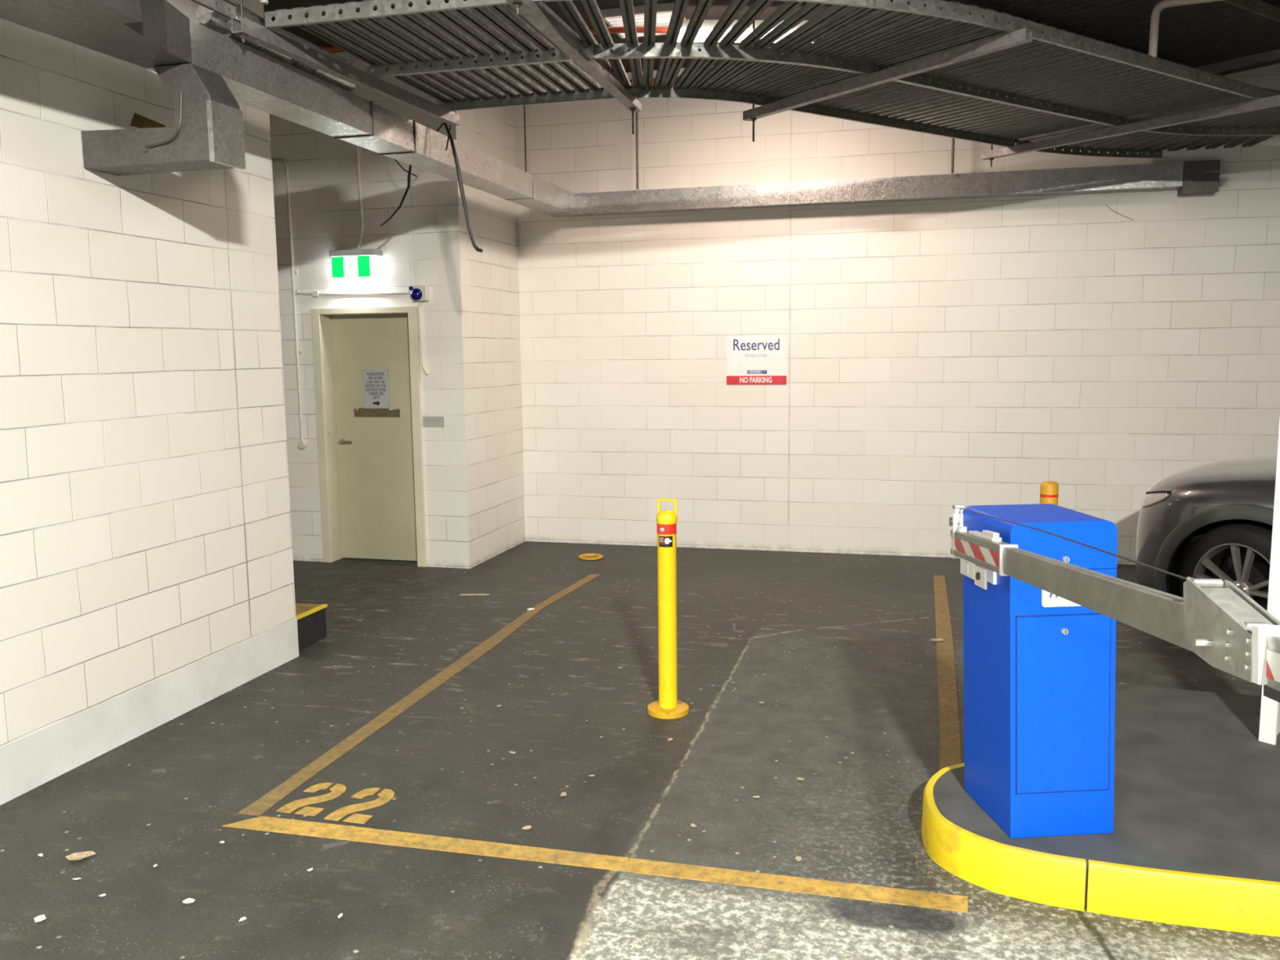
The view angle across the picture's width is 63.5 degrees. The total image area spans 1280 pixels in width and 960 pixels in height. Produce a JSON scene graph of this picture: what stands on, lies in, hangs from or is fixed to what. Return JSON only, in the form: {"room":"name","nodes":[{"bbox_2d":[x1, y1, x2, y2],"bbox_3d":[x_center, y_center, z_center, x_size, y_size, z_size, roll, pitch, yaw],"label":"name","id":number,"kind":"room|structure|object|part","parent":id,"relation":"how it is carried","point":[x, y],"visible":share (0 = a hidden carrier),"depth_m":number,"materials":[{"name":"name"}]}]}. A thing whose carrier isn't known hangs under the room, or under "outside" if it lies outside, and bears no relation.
{"room":"parking garage","nodes":[
{"label":"parking garage","id":0,"kind":"room"},
{"bbox_2d":[0,0,296,746],"bbox_3d":[-3.154,-0.462,1.515,0.200,4.000,8.611,1,7,15],"label":"wall","id":1,"kind":"structure","parent":0,"point":[145,524],"depth_m":4.52,"materials":[{"name":"white brick"}]},
{"bbox_2d":[130,112,164,128],"bbox_3d":[-2.228,-1.597,4.643,0.052,0.060,0.220,1,7,15],"label":"trim","id":2,"kind":"structure","parent":1,"relation":"attached to","point":[138,121],"depth_m":4.61,"materials":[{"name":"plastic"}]},
{"bbox_2d":[0,617,298,805],"bbox_3d":[-3.132,1.413,1.749,0.204,0.221,8.614,1,7,15],"label":"baseboard","id":3,"kind":"structure","parent":1,"relation":"attached to","point":[29,762],"depth_m":4.63,"materials":[{"name":"paint"}]},
{"bbox_2d":[81,62,245,175],"bbox_3d":[-1.978,-1.478,4.263,0.633,0.383,0.220,1,7,15],"label":"duct","id":4,"kind":"object","parent":1,"relation":"attached to","point":[207,133],"visible":1,"depth_m":4.18,"materials":[{"name":"silver metal"}]},
{"bbox_2d":[269,51,446,567],"bbox_3d":[-2.807,-1.326,8.435,2.625,4.000,0.200,1,7,15],"label":"wall","id":5,"kind":"structure","parent":0,"point":[325,206],"depth_m":8.14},
{"bbox_2d":[271,159,306,448],"bbox_3d":[-2.912,-1.397,8.331,0.373,2.301,0.036,1,7,15],"label":"conduit","id":6,"kind":"object","parent":5,"relation":"attached to","point":[302,444],"visible":0.95,"depth_m":8.28,"materials":[{"name":"white plastic"}]},
{"bbox_2d":[295,291,410,296],"bbox_3d":[-2.258,-1.473,8.151,1.026,0.043,0.030,1,7,15],"label":"conduit","id":7,"kind":"object","parent":5,"relation":"attached to","point":[313,293],"visible":0.89,"depth_m":8.15,"materials":[{"name":"white plastic"}]},
{"bbox_2d":[328,248,382,280],"bbox_3d":[-2.211,-1.676,8.060,0.387,0.223,0.130,1,7,15],"label":"exit sign","id":8,"kind":"object","parent":5,"relation":"attached to","point":[357,264],"visible":1,"depth_m":8.02,"materials":[{"name":"white"}]},
{"bbox_3d":[-2.349,-1.655,8.045,0.105,0.162,0.002,1,7,15],"label":"green panel","id":9,"kind":"part","parent":8,"relation":"part of","materials":[{"name":"green plastic"}]},
{"bbox_2d":[331,255,377,280],"bbox_3d":[-2.228,-1.653,8.065,0.330,0.177,0.095,1,7,15],"label":"diffuser","id":10,"kind":"object","parent":8,"relation":"attached to","point":[344,267],"depth_m":8.02,"materials":[{"name":"white plastic"}]},
{"bbox_3d":[-2.131,-1.650,7.988,0.105,0.162,0.002,1,7,15],"label":"green panel","id":11,"kind":"part","parent":8,"relation":"part of","materials":[{"name":"green plastic"}]},
{"bbox_2d":[351,54,363,248],"bbox_3d":[-2.185,-2.531,7.975,0.041,1.488,0.068,1,7,15],"label":"conduit","id":12,"kind":"object","parent":5,"relation":"attached to","point":[353,56],"visible":0.73,"depth_m":8.02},
{"bbox_2d":[311,306,427,567],"bbox_3d":[-2.142,-0.348,8.363,0.926,2.062,0.207,1,7,15],"label":"door","id":13,"kind":"structure","parent":5,"relation":"in","point":[371,476],"depth_m":8.42,"materials":[{"name":"beige paint"}]},
{"bbox_3d":[-2.413,-0.312,8.473,0.132,0.052,0.059,1,7,15],"label":"handle","id":14,"kind":"part","parent":13,"relation":"part of","materials":[{"name":"silver metal"}]},
{"bbox_2d":[361,369,390,408],"bbox_3d":[-2.136,-0.735,8.372,0.234,0.312,0.008,1,7,15],"label":"notice","id":15,"kind":"object","parent":13,"relation":"attached to","point":[375,383],"visible":1,"depth_m":8.37,"materials":[{"name":"white paper"}]},
{"bbox_2d":[354,408,399,417],"bbox_3d":[-2.136,-0.547,8.399,0.413,0.076,0.002,1,7,15],"label":"sticker remnant","id":16,"kind":"object","parent":13,"relation":"attached to","point":[361,412],"visible":1,"depth_m":8.40,"materials":[{"name":"brown paper"}]},
{"bbox_2d":[409,262,412,286],"bbox_3d":[-1.772,-1.558,8.018,0.022,0.260,0.012,1,7,15],"label":"conduit","id":17,"kind":"object","parent":5,"relation":"attached to","point":[410,262],"visible":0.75,"depth_m":8.01,"materials":[{"name":"white plastic"}]},
{"bbox_2d":[408,284,429,301],"bbox_3d":[-1.708,-1.440,7.976,0.141,0.120,0.093,1,7,15],"label":"dome security camera","id":18,"kind":"object","parent":5,"relation":"attached to","point":[419,292],"visible":1,"depth_m":7.95,"materials":[{"name":"white plastic"}]},
{"bbox_2d":[417,302,429,375],"bbox_3d":[-1.681,-1.098,8.046,0.069,0.562,0.027,1,7,15],"label":"conduit","id":19,"kind":"object","parent":5,"relation":"attached to","point":[420,320],"visible":1,"depth_m":8.04,"materials":[{"name":"beige paint"}]},
{"bbox_2d":[422,416,444,426],"bbox_3d":[-1.622,-0.458,8.123,0.183,0.084,0.006,1,7,15],"label":"wall plate","id":20,"kind":"object","parent":5,"relation":"attached to","point":[428,421],"visible":1,"depth_m":8.12,"materials":[{"name":"white plastic"}]},
{"bbox_2d":[394,159,417,177],"bbox_3d":[-1.675,-2.252,7.310,0.217,0.232,0.010,1,7,15],"label":"cable","id":21,"kind":"object","parent":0,"point":[394,159],"visible":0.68,"depth_m":7.31,"materials":[{"name":"black rubber"}]},
{"bbox_2d":[380,122,444,226],"bbox_3d":[-1.585,-2.147,7.237,0.545,0.710,0.022,1,7,15],"label":"cable","id":22,"kind":"object","parent":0,"point":[442,123],"visible":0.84,"depth_m":7.26,"materials":[{"name":"black rubber"}]},
{"bbox_2d":[430,96,525,568],"bbox_3d":[-1.312,-1.359,8.564,0.200,4.000,1.219,1,7,15],"label":"wall","id":23,"kind":"structure","parent":0,"point":[478,308],"depth_m":8.31,"materials":[{"name":"white brick"}]},
{"bbox_2d":[0,541,1279,959],"bbox_3d":[1.350,1.628,1.337,16.000,0.200,14.856,1,7,15],"label":"floor","id":24,"kind":"structure","parent":0,"point":[840,653],"depth_m":4.10,"materials":[{"name":"concrete"}]},
{"bbox_2d":[34,914,46,922],"bbox_3d":[-1.822,1.332,3.142,0.029,0.005,0.036,-6,9,-39],"label":"chip","id":25,"kind":"object","parent":24,"relation":"on","point":[40,917],"visible":1,"depth_m":3.14,"materials":[{"name":"paper"}]},
{"bbox_2d":[65,850,96,860],"bbox_3d":[-1.908,1.281,3.526,0.074,0.012,0.073,4,8,31],"label":"dry leaf","id":26,"kind":"object","parent":24,"relation":"on","point":[77,855],"visible":1,"depth_m":3.53,"materials":[{"name":"beige plant"}]},
{"bbox_2d":[182,897,195,903],"bbox_3d":[-1.409,1.315,3.231,0.034,0.007,0.032,1,7,15],"label":"paper scrap","id":27,"kind":"object","parent":24,"relation":"on","point":[188,900],"visible":1,"depth_m":3.23,"materials":[{"name":"white paper"}]},
{"bbox_2d":[238,916,246,921],"bbox_3d":[-1.202,1.328,3.129,0.013,0.004,0.026,5,9,37],"label":"chip","id":28,"kind":"object","parent":24,"relation":"on","point":[242,918],"visible":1,"depth_m":3.13,"materials":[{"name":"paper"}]},
{"bbox_2d":[275,782,346,816],"bbox_3d":[-1.247,1.224,3.982,0.165,0.003,0.275,1,7,15],"label":"stencilled digit","id":29,"kind":"object","parent":24,"relation":"on","point":[338,789],"visible":1,"depth_m":3.96,"materials":[{"name":"yellow paint"}]},
{"bbox_2d":[295,603,327,650],"bbox_3d":[-2.512,0.858,6.234,1.208,0.201,0.360,1,7,15],"label":"step","id":30,"kind":"structure","parent":24,"relation":"on","point":[311,618],"depth_m":6.11,"materials":[{"name":"black concrete"}]},
{"bbox_2d":[324,787,394,823],"bbox_3d":[-1.046,1.229,3.922,0.165,0.003,0.290,1,7,15],"label":"stencilled digit","id":31,"kind":"object","parent":24,"relation":"on","point":[385,795],"visible":1,"depth_m":3.90,"materials":[{"name":"yellow paint"}]},
{"bbox_2d":[238,573,600,816],"bbox_3d":[-0.914,0.983,5.897,0.145,0.003,4.273,1,7,15],"label":"painted line","id":32,"kind":"object","parent":24,"relation":"on","point":[263,804],"visible":1,"depth_m":4.93,"materials":[{"name":"yellow paint"}]},
{"bbox_2d":[460,594,489,595],"bbox_3d":[-1.162,0.808,7.287,0.206,0.012,0.012,-1,7,1],"label":"straw","id":33,"kind":"object","parent":24,"relation":"on","point":[460,594],"visible":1,"depth_m":7.28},
{"bbox_2d":[521,825,531,829],"bbox_3d":[-0.405,1.246,3.711,0.030,0.004,0.034,1,7,15],"label":"bit","id":34,"kind":"object","parent":24,"relation":"on","point":[527,827],"visible":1,"depth_m":3.71,"materials":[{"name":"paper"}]},
{"bbox_2d":[560,791,566,795],"bbox_3d":[-0.295,1.211,3.988,0.023,0.005,0.036,-1,7,-2],"label":"bit","id":35,"kind":"object","parent":24,"relation":"on","point":[563,793],"visible":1,"depth_m":3.99,"materials":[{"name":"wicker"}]},
{"bbox_2d":[578,553,603,559],"bbox_3d":[-0.407,0.635,8.571,0.204,0.022,0.204,1,7,15],"label":"ring","id":36,"kind":"object","parent":24,"relation":"on","point":[597,556],"visible":1,"depth_m":8.56,"materials":[{"name":"yellow paint"}]},
{"bbox_2d":[222,816,968,912],"bbox_3d":[-0.248,1.275,3.489,2.590,0.003,0.102,1,7,14],"label":"parking line","id":37,"kind":"object","parent":24,"relation":"on","point":[753,879],"visible":1,"depth_m":3.45,"materials":[{"name":"yellow paint"}]},
{"bbox_2d":[647,497,688,719],"bbox_3d":[0.128,0.592,4.837,0.196,1.018,0.196,1,7,15],"label":"bollard","id":38,"kind":"object","parent":24,"relation":"on","point":[668,706],"visible":1,"depth_m":4.81,"materials":[{"name":"yellow paint"}]},
{"bbox_3d":[0.101,0.280,4.760,0.029,0.034,0.004,4,8,32],"label":"label panel","id":39,"kind":"part","parent":38,"relation":"part of","materials":[{"name":"plastic"}]},
{"bbox_3d":[0.117,0.283,4.760,0.064,0.051,0.014,1,7,10],"label":"label plate","id":40,"kind":"part","parent":38,"relation":"part of","materials":[{"name":"black plastic"}]},
{"bbox_3d":[0.128,0.609,4.839,0.095,0.945,0.095,1,7,15],"label":"post","id":41,"kind":"part","parent":38,"relation":"part of","materials":[{"name":"yellow metal"}]},
{"bbox_3d":[0.126,0.144,4.793,0.095,0.118,0.015,1,7,15],"label":"lift handle","id":42,"kind":"part","parent":38,"relation":"part of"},
{"bbox_2d":[795,856,801,861],"bbox_3d":[0.530,1.267,3.462,0.020,0.004,0.035,1,7,15],"label":"bit","id":43,"kind":"object","parent":24,"relation":"on","point":[797,858],"visible":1,"depth_m":3.46,"materials":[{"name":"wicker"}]},
{"bbox_2d":[931,638,943,641],"bbox_3d":[1.732,0.932,6.029,0.076,0.010,0.047,1,7,15],"label":"bit","id":44,"kind":"object","parent":24,"relation":"on","point":[932,639],"visible":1,"depth_m":6.03,"materials":[{"name":"beige paper"}]},
{"bbox_2d":[933,575,961,770],"bbox_3d":[1.729,0.956,5.880,0.099,0.003,3.931,1,7,15],"label":"parking line","id":45,"kind":"object","parent":24,"relation":"on","point":[949,728],"visible":0.81,"depth_m":5.25,"materials":[{"name":"yellow paint"}]},
{"bbox_2d":[1040,480,1058,505],"bbox_3d":[2.208,0.492,5.626,0.094,0.977,0.094,1,7,15],"label":"bollard","id":46,"kind":"object","parent":24,"relation":"on","point":[1049,490],"visible":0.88,"depth_m":5.54,"materials":[{"name":"orange paint"}]},
{"bbox_2d":[921,685,1279,937],"bbox_3d":[2.494,1.138,3.758,2.842,0.151,1.862,1,7,15],"label":"traffic island","id":47,"kind":"object","parent":24,"relation":"on","point":[1194,841],"visible":0.79,"depth_m":3.33,"materials":[{"name":"yellow paint"}]},
{"bbox_2d":[952,503,1117,838],"bbox_3d":[1.291,0.609,3.414,0.406,1.012,0.393,-1,7,-5],"label":"cabinet","id":48,"kind":"object","parent":47,"relation":"on","point":[1039,665],"visible":0.75,"depth_m":3.25,"materials":[{"name":"metal"}]},
{"bbox_3d":[1.092,0.191,3.535,0.047,0.155,0.017,-1,7,-5],"label":"plate","id":49,"kind":"part","parent":48,"relation":"part of","materials":[{"name":"white paint"}]},
{"bbox_2d":[962,503,1117,568],"bbox_3d":[1.287,0.180,3.361,0.346,0.148,0.369,-1,7,-5],"label":"cabinet lid","id":50,"kind":"object","parent":48,"relation":"attached to","point":[1089,530],"depth_m":3.19,"materials":[{"name":"blue metal"}]},
{"bbox_3d":[1.325,0.703,3.239,0.319,0.568,0.005,-1,7,-5],"label":"door","id":51,"kind":"part","parent":48,"relation":"part of","materials":[{"name":"blue metal"}]},
{"bbox_2d":[949,505,1279,702],"bbox_3d":[0.936,0.260,2.005,0.086,0.463,3.281,0,7,5],"label":"boom arm","id":52,"kind":"object","parent":48,"relation":"attached to","point":[1215,620],"visible":1,"depth_m":1.80,"materials":[{"name":"metal"}]},
{"bbox_3d":[1.066,0.219,3.246,0.042,0.083,0.692,0,1,5],"label":"clamp rail","id":53,"kind":"part","parent":52,"relation":"part of","materials":[{"name":"metal"}]},
{"bbox_3d":[0.879,0.225,1.577,0.006,0.124,0.228,0,1,5],"label":"knuckle plate","id":54,"kind":"part","parent":52,"relation":"part of","materials":[{"name":"metal"}]},
{"bbox_3d":[0.935,0.225,1.572,0.006,0.124,0.228,0,1,5],"label":"knuckle plate","id":55,"kind":"part","parent":52,"relation":"part of","materials":[{"name":"metal"}]},
{"bbox_2d":[1258,421,1279,745],"bbox_3d":[2.564,0.267,4.083,0.062,1.500,0.363,6,10,43],"label":"steel post","id":56,"kind":"object","parent":47,"relation":"on","point":[1269,721],"visible":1,"depth_m":3.98,"materials":[{"name":"white metal"}]},
{"bbox_2d":[1135,456,1277,610],"bbox_3d":[4.923,0.172,5.096,2.180,1.688,4.377,-7,10,-44],"label":"car","id":57,"kind":"object","parent":24,"relation":"on","point":[1214,520],"visible":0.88,"depth_m":5.77,"materials":[{"name":"paint"}]},
{"bbox_3d":[3.301,0.417,5.598,0.216,0.594,0.984,-7,10,-44],"label":"wheel arch trim","id":58,"kind":"part","parent":57,"relation":"part of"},
{"bbox_2d":[263,0,1279,78],"bbox_3d":[1.611,-2.686,1.970,16.000,0.200,12.456,1,7,15],"label":"ceiling","id":59,"kind":"structure","parent":0,"point":[717,7],"depth_m":7.06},
{"bbox_2d":[259,0,268,4],"bbox_3d":[-1.320,-2.428,4.378,0.585,0.825,0.034,-3,7,-15],"label":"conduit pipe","id":60,"kind":"object","parent":59,"relation":"attached to","point":[262,2],"visible":1,"depth_m":4.35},
{"bbox_2d":[231,0,459,125],"bbox_3d":[-1.376,-2.435,5.112,0.050,1.010,1.903,2,7,18],"label":"support beam","id":61,"kind":"structure","parent":59,"relation":"attached to","point":[246,28],"depth_m":4.89,"materials":[{"name":"grey metal"}]},
{"bbox_2d":[191,0,239,19],"bbox_3d":[-1.939,-1.823,3.336,0.020,0.068,2.055,1,7,14],"label":"steel rail","id":62,"kind":"object","parent":61,"relation":"attached to","point":[223,5],"visible":1,"depth_m":4.23,"materials":[{"name":"grey metal"}]},
{"bbox_3d":[-1.657,-2.325,4.250,0.044,1.010,0.044,1,7,15],"label":"threaded rod","id":63,"kind":"part","parent":61,"relation":"part of","materials":[{"name":"silver metal"}]},
{"bbox_2d":[264,0,637,111],"bbox_3d":[-0.803,-2.046,5.034,1.200,0.068,1.651,1,7,15],"label":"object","id":64,"kind":"object","parent":61,"relation":"on","point":[425,45],"visible":0.93,"depth_m":4.91,"materials":[{"name":"grey metal"}]},
{"bbox_3d":[-1.011,-1.944,4.252,1.200,0.063,0.020,1,7,15],"label":"rail","id":65,"kind":"part","parent":64,"relation":"part of","materials":[{"name":"grey metal"}]},
{"bbox_2d":[443,122,483,252],"bbox_3d":[-1.068,-1.773,6.156,0.250,0.830,0.044,1,7,15],"label":"hanging cable","id":66,"kind":"object","parent":64,"relation":"hanging from","point":[454,151],"visible":0.93,"depth_m":6.14,"materials":[{"name":"black rubber"}]},
{"bbox_2d":[445,124,451,150],"bbox_3d":[-1.141,-2.072,6.183,0.050,0.202,0.017,-2,7,-15],"label":"hanging cable","id":67,"kind":"object","parent":66,"relation":"attached to","point":[450,125],"visible":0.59,"depth_m":6.18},
{"bbox_3d":[-0.796,-2.045,5.061,1.200,0.059,0.032,1,7,15],"label":"rail","id":68,"kind":"part","parent":64,"relation":"part of","materials":[{"name":"grey metal"}]},
{"bbox_3d":[-0.595,-2.143,5.817,1.200,0.063,0.019,1,7,15],"label":"rail","id":69,"kind":"part","parent":64,"relation":"part of","materials":[{"name":"grey metal"}]},
{"bbox_2d":[319,26,668,51],"bbox_3d":[-0.590,-3.117,7.407,6.196,0.044,0.692,-1,7,1],"label":"pipe","id":70,"kind":"object","parent":59,"relation":"attached to","point":[617,29],"visible":0.05,"depth_m":7.08,"materials":[{"name":"red metal"}]},
{"bbox_2d":[522,48,526,172],"bbox_3d":[-0.884,-2.805,7.926,0.013,0.980,0.013,5,9,37],"label":"rod","id":71,"kind":"object","parent":59,"relation":"hanging from","point":[524,106],"visible":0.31,"depth_m":7.94,"materials":[{"name":"grey metal"}]},
{"bbox_2d":[145,19,1220,217],"bbox_3d":[1.110,-1.972,5.895,5.136,0.224,4.951,1,7,15],"label":"duct","id":72,"kind":"object","parent":71,"relation":"hanging from","point":[256,79],"visible":0.99,"depth_m":7.56,"materials":[{"name":"silver metal"}]},
{"bbox_2d":[0,0,191,67],"bbox_3d":[-2.069,-1.634,3.105,0.450,0.210,2.100,1,7,15],"label":"duct","id":73,"kind":"object","parent":72,"relation":"attached to","point":[144,33],"visible":1,"depth_m":3.74,"materials":[{"name":"grey metal"}]},
{"bbox_2d":[196,0,355,92],"bbox_3d":[-1.690,-2.034,4.907,0.207,0.195,1.156,1,7,15],"label":"pipe","id":74,"kind":"object","parent":72,"relation":"on","point":[206,17],"visible":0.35,"depth_m":4.65,"materials":[{"name":"grey metal"}]},
{"bbox_2d":[505,0,641,133],"bbox_3d":[-0.259,-2.370,4.855,0.060,1.100,1.960,1,7,14],"label":"support beam","id":75,"kind":"structure","parent":59,"relation":"attached to","point":[530,10],"depth_m":4.68,"materials":[{"name":"grey metal"}]},
{"bbox_3d":[-0.480,-2.307,3.961,0.044,1.000,0.044,1,7,15],"label":"threaded rod","id":76,"kind":"part","parent":75,"relation":"part of","materials":[{"name":"silver metal"}]},
{"bbox_3d":[-0.044,-2.479,5.714,0.044,1.100,0.044,1,7,15],"label":"threaded rod","id":77,"kind":"part","parent":75,"relation":"part of","materials":[{"name":"grey metal"}]},
{"bbox_2d":[635,98,638,189],"bbox_3d":[-0.025,-2.882,8.470,0.018,0.980,0.018,5,9,37],"label":"rod","id":78,"kind":"object","parent":59,"relation":"hanging from","point":[637,117],"visible":0.65,"depth_m":8.49,"materials":[{"name":"grey metal"}]},
{"bbox_2d":[600,2,685,39],"bbox_3d":[0.047,-3.195,7.207,0.510,0.050,0.510,1,7,15],"label":"light","id":79,"kind":"object","parent":59,"relation":"attached to","point":[612,17],"visible":0.35,"depth_m":7.04,"materials":[{"name":"white plastic"}]},
{"bbox_2d":[676,19,689,42],"bbox_3d":[0.284,-2.980,6.904,0.082,0.140,0.100,-1,7,-3],"label":"light","id":80,"kind":"object","parent":59,"relation":"hanging from","point":[686,22],"depth_m":6.87,"materials":[{"name":"white plastic"}]},
{"bbox_2d":[693,19,719,42],"bbox_3d":[0.438,-2.984,6.912,0.164,0.141,0.100,-1,7,-3],"label":"light","id":81,"kind":"object","parent":59,"relation":"hanging from","point":[706,28],"depth_m":6.88,"materials":[{"name":"white plastic"}]},
{"bbox_2d":[718,19,738,42],"bbox_3d":[0.585,-2.988,6.920,0.131,0.141,0.100,-1,7,-3],"label":"light","id":82,"kind":"object","parent":59,"relation":"hanging from","point":[735,21],"depth_m":6.89,"materials":[{"name":"white plastic"}]},
{"bbox_2d":[734,20,764,42],"bbox_3d":[0.724,-2.988,6.928,0.191,0.136,0.100,-1,7,-3],"label":"light","id":83,"kind":"object","parent":59,"relation":"hanging from","point":[749,29],"depth_m":6.89,"materials":[{"name":"white plastic"}]},
{"bbox_2d":[762,20,784,37],"bbox_3d":[0.885,-3.008,6.935,0.142,0.105,0.100,-1,7,-3],"label":"light","id":84,"kind":"object","parent":59,"relation":"hanging from","point":[780,22],"depth_m":6.90,"materials":[{"name":"white plastic"}]},
{"bbox_2d":[773,19,808,42],"bbox_3d":[1.006,-2.998,6.944,0.230,0.142,0.100,-1,7,-3],"label":"light","id":85,"kind":"object","parent":59,"relation":"hanging from","point":[804,21],"depth_m":6.91,"materials":[{"name":"white plastic"}]},
{"bbox_2d":[742,0,1032,142],"bbox_3d":[1.160,-2.434,5.253,0.050,1.100,1.880,-6,9,-35],"label":"support beam","id":86,"kind":"structure","parent":59,"relation":"attached to","point":[1022,36],"depth_m":5.13,"materials":[{"name":"grey metal"}]},
{"bbox_3d":[0.655,-2.517,5.962,0.044,1.100,0.044,1,7,15],"label":"threaded rod","id":87,"kind":"part","parent":86,"relation":"part of","materials":[{"name":"grey metal"}]},
{"bbox_2d":[533,0,1014,105],"bbox_3d":[0.438,-2.050,4.962,2.188,0.068,1.734,-2,7,-13],"label":"ceiling","id":88,"kind":"structure","parent":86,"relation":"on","point":[751,70],"depth_m":4.84,"materials":[{"name":"grey metal"}]},
{"bbox_3d":[0.295,-2.146,5.761,0.876,0.063,0.102,-2,7,-13],"label":"rail","id":89,"kind":"part","parent":88,"relation":"part of","materials":[{"name":"grey metal"}]},
{"bbox_3d":[0.469,-2.056,5.026,1.472,0.063,0.172,-2,7,-13],"label":"rail","id":90,"kind":"part","parent":88,"relation":"part of","materials":[{"name":"grey metal"}]},
{"bbox_3d":[0.607,-1.960,4.240,2.189,0.063,0.241,-2,7,-12],"label":"rail","id":91,"kind":"part","parent":88,"relation":"part of","materials":[{"name":"grey metal"}]},
{"bbox_2d":[951,137,954,173],"bbox_3d":[2.379,-2.829,7.838,0.018,0.980,0.018,5,9,37],"label":"rod","id":92,"kind":"object","parent":59,"relation":"hanging from","point":[953,139],"visible":0.35,"depth_m":7.88,"materials":[{"name":"grey metal"}]},
{"bbox_2d":[980,94,1279,167],"bbox_3d":[3.048,-2.647,6.514,0.050,1.030,2.070,-6,9,-35],"label":"support beam","id":93,"kind":"structure","parent":59,"relation":"hanging from","point":[1271,101],"depth_m":6.45,"materials":[{"name":"grey metal"}]},
{"bbox_3d":[2.492,-2.738,7.295,0.044,1.030,0.044,1,7,15],"label":"threaded rod","id":94,"kind":"part","parent":93,"relation":"part of","materials":[{"name":"grey metal"}]},
{"bbox_2d":[763,17,1263,146],"bbox_3d":[2.127,-2.185,5.900,2.320,0.068,1.651,-6,9,-35],"label":"ceiling panel","id":95,"kind":"object","parent":93,"relation":"on","point":[1060,79],"visible":0.88,"depth_m":5.80,"materials":[{"name":"grey metal"}]},
{"bbox_3d":[1.656,-2.260,6.562,2.320,0.063,0.019,-6,9,-35],"label":"rail","id":96,"kind":"part","parent":95,"relation":"part of","materials":[{"name":"grey metal"}]},
{"bbox_3d":[2.111,-2.185,5.923,2.320,0.063,0.032,-6,9,-35],"label":"rail","id":97,"kind":"part","parent":95,"relation":"part of","materials":[{"name":"grey metal"}]},
{"bbox_3d":[2.597,-2.105,5.239,2.320,0.063,0.019,-6,9,-35],"label":"rail","id":98,"kind":"part","parent":95,"relation":"part of","materials":[{"name":"grey metal"}]},
{"bbox_2d":[1148,0,1225,57],"bbox_3d":[3.302,-2.286,5.055,1.485,0.350,0.039,1,7,15],"label":"conduit pipe","id":99,"kind":"object","parent":95,"relation":"on","point":[1154,23],"visible":0.97,"depth_m":5.22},
{"bbox_2d":[1012,87,1279,158],"bbox_3d":[3.684,-2.313,6.791,1.911,0.068,1.731,-2,7,-13],"label":"ceiling panel","id":100,"kind":"object","parent":93,"relation":"on","point":[1259,126],"visible":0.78,"depth_m":7.02,"materials":[{"name":"grey metal"}]},
{"bbox_3d":[3.509,-2.400,7.529,1.910,0.063,0.203,-2,7,-13],"label":"rail","id":101,"kind":"part","parent":100,"relation":"part of","materials":[{"name":"grey metal"}]},
{"bbox_3d":[3.684,-2.310,6.790,1.314,0.063,0.145,-2,7,-13],"label":"rail","id":102,"kind":"part","parent":100,"relation":"part of","materials":[{"name":"grey metal"}]},
{"bbox_3d":[3.872,-2.213,5.995,0.675,0.063,0.083,-2,7,-13],"label":"rail","id":103,"kind":"part","parent":100,"relation":"part of","materials":[{"name":"grey metal"}]},
{"bbox_2d":[1194,48,1279,73],"bbox_3d":[3.522,-2.868,6.628,0.050,0.630,1.950,-6,9,-35],"label":"support beam","id":104,"kind":"structure","parent":59,"relation":"attached to","point":[1268,56],"depth_m":6.37,"materials":[{"name":"grey metal"}]},
{"bbox_2d":[813,0,1279,76],"bbox_3d":[2.693,-2.591,6.111,3.050,0.068,1.697,-6,9,-35],"label":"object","id":105,"kind":"object","parent":104,"relation":"on","point":[1193,36],"visible":0.23,"depth_m":5.83,"materials":[{"name":"grey metal"}]},
{"bbox_3d":[2.692,-2.588,6.112,3.050,0.063,0.019,-6,9,-35],"label":"rail","id":106,"kind":"part","parent":105,"relation":"part of","materials":[{"name":"grey metal"}]},
{"bbox_3d":[3.176,-2.508,5.431,3.050,0.063,0.019,-6,9,-35],"label":"rail","id":107,"kind":"part","parent":105,"relation":"part of","materials":[{"name":"grey metal"}]},
{"bbox_2d":[514,63,1279,564],"bbox_3d":[4.852,-1.313,7.671,12.575,4.000,0.200,1,7,15],"label":"wall","id":108,"kind":"structure","parent":0,"point":[942,354],"depth_m":8.39,"materials":[{"name":"white brick"}]},
{"bbox_2d":[558,75,679,88],"bbox_3d":[4.511,-3.189,7.386,11.550,0.059,0.059,1,7,15],"label":"pipe","id":109,"kind":"object","parent":108,"relation":"attached to","point":[677,77],"visible":0.02,"depth_m":8.52,"materials":[{"name":"metal"}]},
{"bbox_2d":[726,335,786,384],"bbox_3d":[0.971,-1.000,8.635,0.504,0.407,0.007,1,7,15],"label":"parking sign","id":110,"kind":"object","parent":108,"relation":"attached to","point":[750,359],"visible":1,"depth_m":8.63,"materials":[{"name":"white paint"}]},
{"bbox_2d":[1105,204,1133,220],"bbox_3d":[3.615,-2.018,7.802,0.202,0.127,0.008,1,7,15],"label":"loose wire","id":111,"kind":"object","parent":108,"relation":"attached to","point":[1105,205],"visible":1,"depth_m":7.80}
]}

